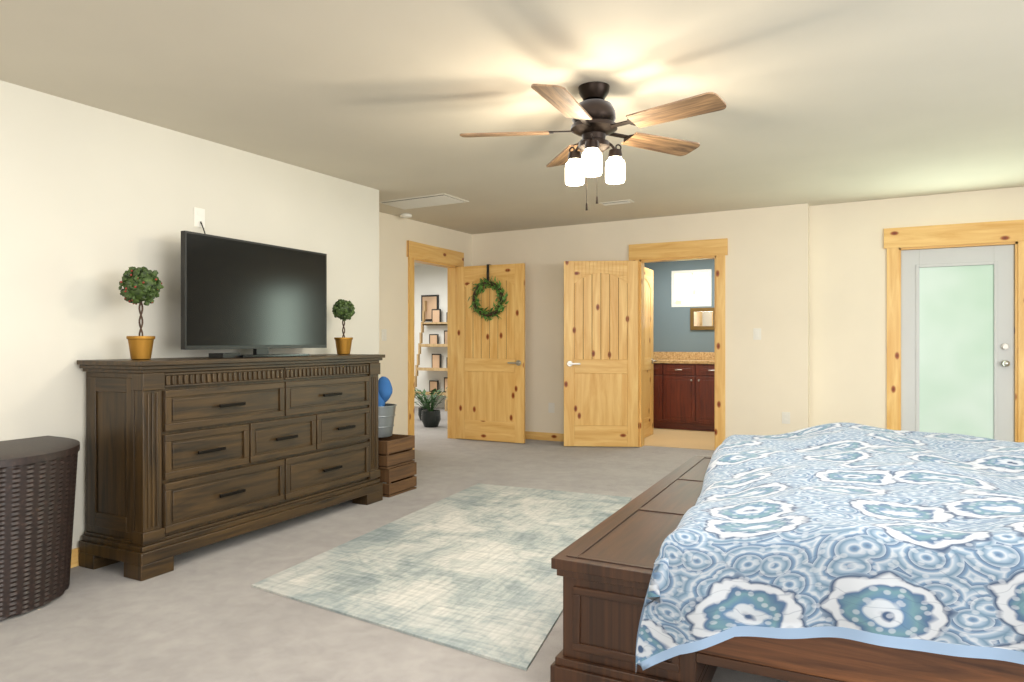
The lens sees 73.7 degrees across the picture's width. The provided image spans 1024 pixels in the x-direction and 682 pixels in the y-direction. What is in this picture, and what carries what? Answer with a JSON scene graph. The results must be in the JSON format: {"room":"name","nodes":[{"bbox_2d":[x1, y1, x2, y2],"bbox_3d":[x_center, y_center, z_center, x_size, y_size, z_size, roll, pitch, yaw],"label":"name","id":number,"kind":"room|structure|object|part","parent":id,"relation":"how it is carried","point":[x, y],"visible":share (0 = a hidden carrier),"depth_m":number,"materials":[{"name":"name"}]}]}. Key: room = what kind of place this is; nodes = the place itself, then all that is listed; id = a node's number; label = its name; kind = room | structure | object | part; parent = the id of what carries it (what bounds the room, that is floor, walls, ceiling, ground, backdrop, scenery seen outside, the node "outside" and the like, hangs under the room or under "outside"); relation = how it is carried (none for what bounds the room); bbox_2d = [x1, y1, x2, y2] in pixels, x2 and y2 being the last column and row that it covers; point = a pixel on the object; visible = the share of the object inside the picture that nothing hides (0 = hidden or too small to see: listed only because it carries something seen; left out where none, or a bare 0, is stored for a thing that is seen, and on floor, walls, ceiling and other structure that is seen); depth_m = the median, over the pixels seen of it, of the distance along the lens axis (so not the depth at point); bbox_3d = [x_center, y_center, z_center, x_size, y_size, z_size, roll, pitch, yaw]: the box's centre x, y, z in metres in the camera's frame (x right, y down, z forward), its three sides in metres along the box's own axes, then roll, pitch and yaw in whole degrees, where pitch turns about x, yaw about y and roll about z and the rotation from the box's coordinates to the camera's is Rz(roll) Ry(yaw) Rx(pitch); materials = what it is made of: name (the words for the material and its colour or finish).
{"room":"bedroom","nodes":[
{"label":"bedroom","id":0,"kind":"room"},
{"bbox_2d":[0,80,378,548],"bbox_3d":[-3.129,-0.180,2.529,0.740,2.660,7.520,0,0,27],"label":"wall","id":1,"kind":"structure","parent":0,"point":[96,204],"depth_m":3.65,"materials":[{"name":"paint"}]},
{"bbox_2d":[71,547,78,567],"bbox_3d":[-2.792,1.105,2.360,0.014,0.090,7.520,0,0,27],"label":"baseboard","id":2,"kind":"structure","parent":1,"relation":"attached to","point":[75,552],"depth_m":3.48,"materials":[{"name":"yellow wood"}]},
{"bbox_2d":[194,207,204,227],"bbox_3d":[-1.899,-0.750,4.149,0.008,0.115,0.075,0,0,27],"label":"outlet","id":3,"kind":"object","parent":1,"relation":"attached to","point":[199,214],"visible":0.96,"depth_m":4.14,"materials":[{"name":"white plastic"}]},
{"bbox_2d":[0,406,788,681],"bbox_3d":[-0.413,1.198,4.222,12.720,0.104,13.220,0,0,27],"label":"floor","id":4,"kind":"structure","parent":0,"point":[208,613],"depth_m":2.88,"materials":[{"name":"carpet"}]},
{"bbox_2d":[0,436,79,619],"bbox_3d":[-2.222,0.801,2.936,0.482,0.673,0.824,0,0,27],"label":"wicker hamper","id":5,"kind":"object","parent":4,"relation":"on","point":[38,475],"visible":1,"depth_m":2.89,"materials":[{"name":"brown wicker"}]},
{"bbox_2d":[77,354,384,580],"bbox_3d":[-1.566,0.624,4.206,0.503,1.052,1.896,0,0,27],"label":"dresser","id":6,"kind":"object","parent":4,"relation":"on","point":[185,454],"visible":1,"depth_m":3.66,"materials":[{"name":"brown wood"}]},
{"bbox_2d":[119,266,163,359],"bbox_3d":[-1.921,-0.145,3.535,0.217,0.483,0.205,0,0,27],"label":"topiary","id":7,"kind":"object","parent":6,"relation":"on","point":[140,284],"visible":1,"depth_m":3.49,"materials":[{"name":"green plant"}]},
{"bbox_2d":[181,221,326,357],"bbox_3d":[-1.609,-0.315,4.290,0.379,0.823,1.130,0,0,27],"label":"tv","id":8,"kind":"object","parent":6,"relation":"on","point":[260,299],"visible":1,"depth_m":4.15,"materials":[{"name":"black plastic"}]},
{"bbox_2d":[332,299,354,353],"bbox_3d":[-1.213,-0.103,4.933,0.163,0.399,0.170,0,0,27],"label":"topiary","id":9,"kind":"object","parent":6,"relation":"on","point":[343,310],"visible":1,"depth_m":4.89,"materials":[{"name":"green plant"}]},
{"bbox_2d":[378,434,416,496],"bbox_3d":[-1.025,0.944,5.267,0.450,0.413,0.360,0,0,27],"label":"crates stack","id":10,"kind":"object","parent":4,"relation":"on","point":[397,465],"visible":0.54,"depth_m":5.14,"materials":[{"name":"brown wood"}]},
{"bbox_2d":[378,376,396,437],"bbox_3d":[-1.039,0.504,5.273,0.292,0.460,0.292,0,0,27],"label":"galvanized bucket","id":11,"kind":"object","parent":10,"relation":"on","point":[386,413],"visible":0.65,"depth_m":5.21,"materials":[{"name":"grey"}]},
{"bbox_2d":[414,389,439,420],"bbox_3d":[-1.296,0.920,9.923,0.541,0.460,0.549,0,0,27],"label":"potted plant","id":12,"kind":"object","parent":4,"relation":"on","point":[420,409],"visible":0.44,"depth_m":9.87,"materials":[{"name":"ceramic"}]},
{"bbox_2d":[414,301,446,410],"bbox_3d":[-1.285,0.225,11.548,0.700,1.850,0.460,0,0,27],"label":"shelf","id":13,"kind":"object","parent":4,"relation":"on","point":[434,342],"visible":0.54,"depth_m":11.71,"materials":[{"name":"brown wood"}]},
{"bbox_2d":[414,387,446,427],"bbox_3d":[-1.127,0.869,9.148,0.525,0.562,0.593,0,0,27],"label":"potted plant","id":14,"kind":"object","parent":4,"relation":"on","point":[431,418],"visible":1,"depth_m":9.08,"materials":[{"name":"black ceramic"}]},
{"bbox_2d":[251,483,630,670],"bbox_3d":[-0.109,1.145,3.924,1.485,0.009,2.729,0,0,23],"label":"rug","id":15,"kind":"object","parent":4,"relation":"on","point":[470,570],"visible":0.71,"depth_m":3.36,"materials":[{"name":"beige fabric"}]},
{"bbox_2d":[653,364,714,430],"bbox_3d":[2.279,0.720,9.040,2.180,0.860,0.672,0,0,27],"label":"bathroom vanity","id":16,"kind":"object","parent":4,"relation":"on","point":[683,390],"depth_m":8.74,"materials":[{"name":"brown wood"}]},
{"bbox_2d":[653,360,714,363],"bbox_3d":[2.284,0.270,9.050,2.200,0.040,0.650,0,0,27],"label":"countertop","id":17,"kind":"structure","parent":16,"relation":"on","point":[658,361],"depth_m":8.75,"materials":[{"name":"beige stone"}]},
{"bbox_2d":[550,422,1023,681],"bbox_3d":[1.818,0.385,2.692,2.640,1.530,2.395,0,0,27],"label":"bed","id":18,"kind":"object","parent":4,"relation":"on","point":[842,552],"visible":1,"depth_m":2.03,"materials":[{"name":"blue fabric"}]},
{"bbox_2d":[379,212,471,434],"bbox_3d":[-1.107,-0.180,7.259,0.120,2.660,2.750,0,0,27],"label":"wall","id":19,"kind":"structure","parent":0,"point":[396,233],"depth_m":7.01,"materials":[{"name":"paint"}]},
{"bbox_2d":[382,329,386,340],"bbox_3d":[-1.270,-0.060,6.787,0.010,0.115,0.075,0,0,27],"label":"light switch","id":20,"kind":"object","parent":19,"relation":"attached to","point":[384,334],"visible":1,"depth_m":6.79,"materials":[{"name":"white plastic"}]},
{"bbox_2d":[406,240,463,449],"bbox_3d":[-0.891,0.050,7.660,0.146,2.200,1.130,0,0,27],"label":"door frame","id":21,"kind":"structure","parent":19,"relation":"attached to","point":[448,259],"depth_m":7.79,"materials":[{"name":"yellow wood"}]},
{"bbox_2d":[456,263,524,442],"bbox_3d":[-0.253,0.137,7.821,0.880,2.010,0.144,0,0,27],"label":"pine door","id":22,"kind":"structure","parent":19,"relation":"in","point":[490,380],"depth_m":7.80,"materials":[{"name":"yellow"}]},
{"bbox_2d":[468,264,508,321],"bbox_3d":[-0.266,-0.543,7.776,0.513,0.663,0.127,0,0,27],"label":"wreath","id":23,"kind":"object","parent":22,"relation":"hanging from","point":[487,283],"visible":0.94,"depth_m":7.76,"materials":[{"name":"green plant"}]},
{"bbox_3d":[0.046,0.245,7.671,0.144,0.062,0.144,0,0,27],"label":"handle","id":24,"kind":"part","parent":22,"relation":"part of","materials":[{"name":"grey metal"}]},
{"bbox_2d":[414,265,446,407],"bbox_3d":[-1.165,-0.180,11.834,4.320,2.660,0.120,0,0,27],"label":"wall","id":25,"kind":"structure","parent":0,"point":[430,279],"depth_m":11.89,"materials":[{"name":"white paint"}]},
{"bbox_2d":[421,295,438,320],"bbox_3d":[-1.428,-0.575,11.878,0.350,0.450,0.033,0,0,27],"label":"framed picture","id":26,"kind":"object","parent":25,"relation":"attached to","point":[432,301],"visible":0.75,"depth_m":11.86,"materials":[{"name":"black"}]},
{"bbox_2d":[0,0,1023,265],"bbox_3d":[-0.413,-1.412,4.222,12.720,0.662,13.220,0,0,27],"label":"ceiling","id":27,"kind":"structure","parent":0,"point":[842,100],"depth_m":3.40,"materials":[{"name":"paint"}]},
{"bbox_2d":[400,213,411,217],"bbox_3d":[-1.069,-1.259,6.888,0.120,0.036,0.120,-1,1,27],"label":"smoke detector","id":28,"kind":"object","parent":27,"relation":"attached to","point":[405,215],"visible":1,"depth_m":6.84,"materials":[{"name":"white plastic"}]},
{"bbox_2d":[379,193,468,209],"bbox_3d":[-0.810,-1.268,6.244,0.720,0.015,0.420,-1,1,27],"label":"ceiling vent","id":29,"kind":"object","parent":27,"relation":"in","point":[425,201],"visible":0.98,"depth_m":6.19,"materials":[{"name":"beige metal"}]},
{"bbox_2d":[460,81,726,210],"bbox_3d":[0.397,-0.956,3.367,1.305,0.621,1.262,0,0,27],"label":"ceiling fan","id":30,"kind":"object","parent":27,"relation":"hanging from","point":[592,114],"visible":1,"depth_m":3.33,"materials":[{"name":"brown wood"}]},
{"bbox_3d":[0.033,-1.048,3.446,0.587,0.011,0.152,0,12,6],"label":"blade","id":31,"kind":"part","parent":30,"relation":"part of","materials":[{"name":"brown wood"}]},
{"bbox_3d":[0.256,-1.048,3.061,0.152,0.011,0.587,13,5,23],"label":"blade","id":32,"kind":"part","parent":30,"relation":"part of","materials":[{"name":"brown wood"}]},
{"bbox_3d":[0.329,-1.048,3.777,0.152,0.011,0.587,-12,3,-12],"label":"blade","id":33,"kind":"part","parent":30,"relation":"part of","materials":[{"name":"brown wood"}]},
{"bbox_3d":[0.736,-1.048,3.598,0.587,0.011,0.152,0,-12,-30],"label":"blade","id":34,"kind":"part","parent":30,"relation":"part of","materials":[{"name":"brown wood"}]},
{"bbox_3d":[0.691,-1.048,3.155,0.587,0.011,0.152,0,-12,42],"label":"blade","id":35,"kind":"part","parent":30,"relation":"part of","materials":[{"name":"brown wood"}]},
{"bbox_2d":[599,199,633,205],"bbox_3d":[0.988,-1.301,6.439,0.300,0.014,0.140,-1,1,27],"label":"ceiling vent","id":36,"kind":"object","parent":27,"relation":"in","point":[617,202],"visible":1,"depth_m":6.41,"materials":[{"name":"beige metal"}]},
{"bbox_2d":[472,203,808,438],"bbox_3d":[1.264,-0.180,7.638,3.780,2.660,0.290,0,0,27],"label":"wall","id":37,"kind":"structure","parent":0,"point":[767,293],"depth_m":6.97,"materials":[{"name":"paint"}]},
{"bbox_2d":[525,431,563,441],"bbox_3d":[0.404,1.105,7.898,2.010,0.090,0.014,0,0,27],"label":"baseboard","id":38,"kind":"structure","parent":37,"relation":"attached to","point":[528,435],"depth_m":7.90,"materials":[{"name":"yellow wood"}]},
{"bbox_2d":[548,403,553,412],"bbox_3d":[0.455,0.770,7.876,0.075,0.115,0.008,0,0,27],"label":"electrical outlet","id":39,"kind":"object","parent":37,"relation":"attached to","point":[550,407],"visible":1,"depth_m":7.88,"materials":[{"name":"white plastic"}]},
{"bbox_2d":[564,261,637,446],"bbox_3d":[0.963,0.137,7.401,0.800,2.010,0.144,0,0,4],"label":"pine door","id":40,"kind":"structure","parent":37,"relation":"in","point":[600,353],"depth_m":7.39,"materials":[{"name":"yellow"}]},
{"bbox_3d":[0.669,0.245,7.420,0.144,0.062,0.144,0,0,4],"label":"handle","id":41,"kind":"part","parent":40,"relation":"part of","materials":[{"name":"silver metal"}]},
{"bbox_2d":[644,267,656,437],"bbox_3d":[1.552,0.137,8.058,0.144,2.010,0.760,0,0,27],"label":"pine door","id":42,"kind":"structure","parent":37,"relation":"in","point":[649,360],"depth_m":8.21,"materials":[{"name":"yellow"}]},
{"bbox_3d":[1.675,0.245,8.303,0.144,0.062,0.144,0,0,27],"label":"handle","id":43,"kind":"part","parent":42,"relation":"part of","materials":[{"name":"grey metal"}]},
{"bbox_2d":[629,238,727,448],"bbox_3d":[1.770,0.050,7.275,1.040,2.200,0.146,0,0,27],"label":"door frame","id":44,"kind":"structure","parent":37,"relation":"attached to","point":[715,249],"depth_m":7.11,"materials":[{"name":"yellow wood"}]},
{"bbox_2d":[753,328,760,339],"bbox_3d":[2.466,-0.070,6.867,0.075,0.115,0.010,0,0,27],"label":"bathroom light switch","id":45,"kind":"object","parent":37,"relation":"attached to","point":[756,333],"visible":1,"depth_m":6.87,"materials":[{"name":"white plastic"}]},
{"bbox_2d":[782,412,789,423],"bbox_3d":[2.708,0.760,6.747,0.075,0.115,0.008,0,0,27],"label":"electrical outlet","id":46,"kind":"object","parent":37,"relation":"attached to","point":[785,417],"visible":1,"depth_m":6.75,"materials":[{"name":"white plastic"}]},
{"bbox_2d":[644,259,714,351],"bbox_3d":[2.577,-0.180,9.345,2.720,2.660,0.120,0,0,27],"label":"wall","id":47,"kind":"structure","parent":0,"point":[672,332],"depth_m":9.43,"materials":[{"name":"paint"}]},
{"bbox_2d":[653,352,714,359],"bbox_3d":[2.425,0.200,9.332,2.180,0.100,0.020,0,0,27],"label":"backsplash","id":48,"kind":"structure","parent":47,"relation":"attached to","point":[656,355],"depth_m":9.33,"materials":[{"name":"beige stone"}]},
{"bbox_2d":[671,269,710,306],"bbox_3d":[2.474,-0.720,9.386,0.540,0.500,0.100,0,0,27],"label":"window","id":49,"kind":"structure","parent":47,"relation":"in","point":[690,288],"depth_m":9.41,"materials":[{"name":"white glass"}]},
{"bbox_2d":[690,308,714,329],"bbox_3d":[2.597,-0.300,9.251,0.360,0.300,0.029,0,0,27],"label":"bathroom mirror","id":50,"kind":"object","parent":47,"relation":"attached to","point":[702,318],"visible":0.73,"depth_m":9.24,"materials":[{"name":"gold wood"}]},
{"bbox_2d":[809,187,1023,428],"bbox_3d":[4.950,-0.180,5.887,4.380,2.660,0.120,0,0,27],"label":"wall","id":51,"kind":"structure","parent":0,"point":[847,317],"depth_m":6.62,"materials":[{"name":"paint"}]},
{"bbox_2d":[884,220,1023,441],"bbox_3d":[4.095,0.040,6.301,1.170,2.220,0.146,0,0,27],"label":"door frame","id":52,"kind":"structure","parent":51,"relation":"attached to","point":[993,233],"depth_m":6.28,"materials":[{"name":"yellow wood"}]},
{"bbox_2d":[901,245,1013,441],"bbox_3d":[4.078,0.140,6.268,0.880,2.000,0.129,0,0,27],"label":"door","id":53,"kind":"structure","parent":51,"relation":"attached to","point":[957,340],"depth_m":6.29,"materials":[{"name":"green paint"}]}
]}

